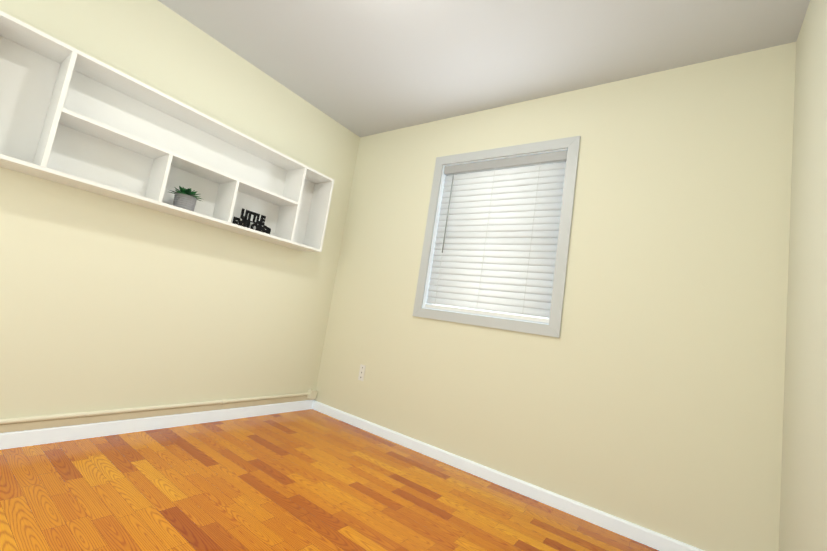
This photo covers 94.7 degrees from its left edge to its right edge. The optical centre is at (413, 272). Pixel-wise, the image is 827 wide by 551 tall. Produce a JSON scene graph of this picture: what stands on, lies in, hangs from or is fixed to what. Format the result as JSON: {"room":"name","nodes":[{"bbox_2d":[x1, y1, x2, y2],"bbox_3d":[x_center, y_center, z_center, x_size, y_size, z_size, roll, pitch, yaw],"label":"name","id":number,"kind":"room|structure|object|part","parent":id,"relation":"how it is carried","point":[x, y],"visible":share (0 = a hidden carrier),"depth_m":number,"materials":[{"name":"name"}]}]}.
{"room":"empty bedroom","nodes":[
{"label":"empty bedroom","id":0,"kind":"room"},
{"bbox_2d":[0,0,359,418],"bbox_3d":[-1.551,-0.315,2.220,0.120,2.420,3.140,4,-8,36],"label":"wall","id":1,"kind":"structure","parent":0,"point":[107,303],"depth_m":2.21,"materials":[{"name":"beige paint"}]},
{"bbox_2d":[0,396,313,449],"bbox_3d":[-1.674,0.819,2.039,0.014,0.116,2.884,4,-8,36],"label":"baseboard","id":2,"kind":"structure","parent":1,"relation":"attached to","point":[15,439],"depth_m":2.15,"materials":[{"name":"white paint"}]},
{"bbox_2d":[0,389,317,424],"bbox_3d":[-1.652,0.755,2.044,0.043,0.081,2.893,4,-8,36],"label":"pipe","id":3,"kind":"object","parent":1,"relation":"attached to","point":[311,394],"depth_m":2.18,"materials":[{"name":"beige paint"}]},
{"bbox_2d":[0,10,333,251],"bbox_3d":[-1.285,-0.615,2.267,0.218,0.580,1.864,4,-8,36],"label":"shelf unit","id":4,"kind":"object","parent":1,"relation":"attached to","point":[71,116],"visible":1,"depth_m":2.05,"materials":[{"name":"white laminate"}]},
{"bbox_2d":[170,186,200,210],"bbox_3d":[-1.327,-0.424,2.210,0.204,0.141,0.193,4,-8,36],"label":"succulent plant","id":5,"kind":"object","parent":4,"relation":"on","point":[186,199],"visible":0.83,"depth_m":2.17,"materials":[{"name":"green plant"}]},
{"bbox_3d":[-1.328,-0.398,2.208,0.115,0.090,0.115,4,-8,36],"label":"pot","id":6,"kind":"part","parent":5,"relation":"part of","materials":[{"name":"white ceramic"}]},
{"bbox_2d":[232,208,270,233],"bbox_3d":[-1.084,-0.339,2.591,0.007,0.135,0.290,4,-8,36],"label":"sign","id":7,"kind":"object","parent":4,"relation":"on","point":[260,226],"visible":0.81,"depth_m":2.58,"materials":[{"name":"black metal"}]},
{"bbox_2d":[0,409,658,550],"bbox_3d":[-0.545,0.999,1.193,3.090,0.100,3.140,4,-8,36],"label":"floor","id":8,"kind":"structure","parent":0,"point":[308,480],"depth_m":1.71,"materials":[{"name":"laminate"}]},
{"bbox_2d":[158,0,809,136],"bbox_3d":[-0.169,-1.475,1.488,3.090,0.100,3.140,4,-8,36],"label":"ceiling","id":9,"kind":"structure","parent":0,"point":[361,68],"depth_m":2.14,"materials":[{"name":"white paint"}]},
{"bbox_2d":[314,42,795,550],"bbox_3d":[0.512,0.038,2.544,2.850,2.420,0.120,4,-8,36],"label":"wall","id":10,"kind":"structure","parent":0,"point":[645,390],"depth_m":2.01,"materials":[{"name":"beige paint"}]},
{"bbox_2d":[358,364,365,380],"bbox_3d":[-0.401,0.778,2.955,0.052,0.118,0.006,4,-8,36],"label":"electrical outlet","id":11,"kind":"object","parent":10,"relation":"attached to","point":[361,373],"visible":1,"depth_m":2.95,"materials":[{"name":"white plastic"}]},
{"bbox_2d":[413,136,580,337],"bbox_3d":[0.537,-0.242,2.580,1.032,1.215,0.136,4,-8,36],"label":"window","id":12,"kind":"structure","parent":10,"relation":"in","point":[504,268],"depth_m":2.51,"materials":[{"name":"white paint"}]},
{"bbox_3d":[0.450,0.267,2.507,0.886,0.026,0.044,4,-8,36],"label":"window blind bottom rail","id":13,"kind":"part","parent":12,"relation":"part of","materials":[{"name":"white plastic"}]},
{"bbox_3d":[0.551,-0.237,2.600,0.894,1.077,0.014,4,-8,36],"label":"window sash","id":14,"kind":"part","parent":12,"relation":"part of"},
{"bbox_2d":[434,304,547,318],"bbox_3d":[0.574,-0.230,2.632,0.902,1.085,0.001,4,-8,36],"label":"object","id":15,"kind":"structure","parent":12,"relation":"attached to","point":[492,311],"depth_m":2.54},
{"bbox_2d":[444,150,566,175],"bbox_3d":[0.601,-0.743,2.625,0.886,0.060,0.054,4,-8,36],"label":"blind headrail","id":16,"kind":"object","parent":12,"relation":"attached to","point":[530,160],"visible":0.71,"depth_m":2.57,"materials":[{"name":"grey plastic"}]},
{"bbox_2d":[442,173,453,252],"bbox_3d":[0.251,-0.439,2.767,0.009,0.604,0.009,4,-8,36],"label":"blind wand","id":17,"kind":"object","parent":16,"relation":"hanging from","point":[448,211],"visible":0.91,"depth_m":2.76,"materials":[{"name":"grey plastic"}]},
{"bbox_2d":[476,171,494,309],"bbox_3d":[0.488,-0.235,2.560,0.002,0.983,0.002,4,-8,36],"label":"blind cord","id":18,"kind":"object","parent":16,"relation":"hanging from","point":[485,242],"depth_m":2.56,"materials":[{"name":"white fabric"}]},
{"bbox_2d":[522,167,539,315],"bbox_3d":[0.737,-0.219,2.376,0.002,0.983,0.002,4,-8,36],"label":"blind cord","id":19,"kind":"object","parent":16,"relation":"hanging from","point":[539,167],"depth_m":2.37,"materials":[{"name":"white fabric"}]},
{"bbox_2d":[312,400,702,550],"bbox_3d":[0.297,1.181,2.352,2.850,0.066,0.016,4,-8,36],"label":"baseboard","id":20,"kind":"structure","parent":10,"relation":"attached to","point":[642,535],"depth_m":2.11,"materials":[{"name":"white paint"}]},
{"bbox_2d":[779,0,826,550],"bbox_3d":[0.837,-0.161,0.461,0.120,2.420,3.140,4,-8,36],"label":"wall","id":21,"kind":"structure","parent":0,"point":[803,513],"depth_m":1.38,"materials":[{"name":"beige paint"}]}
]}

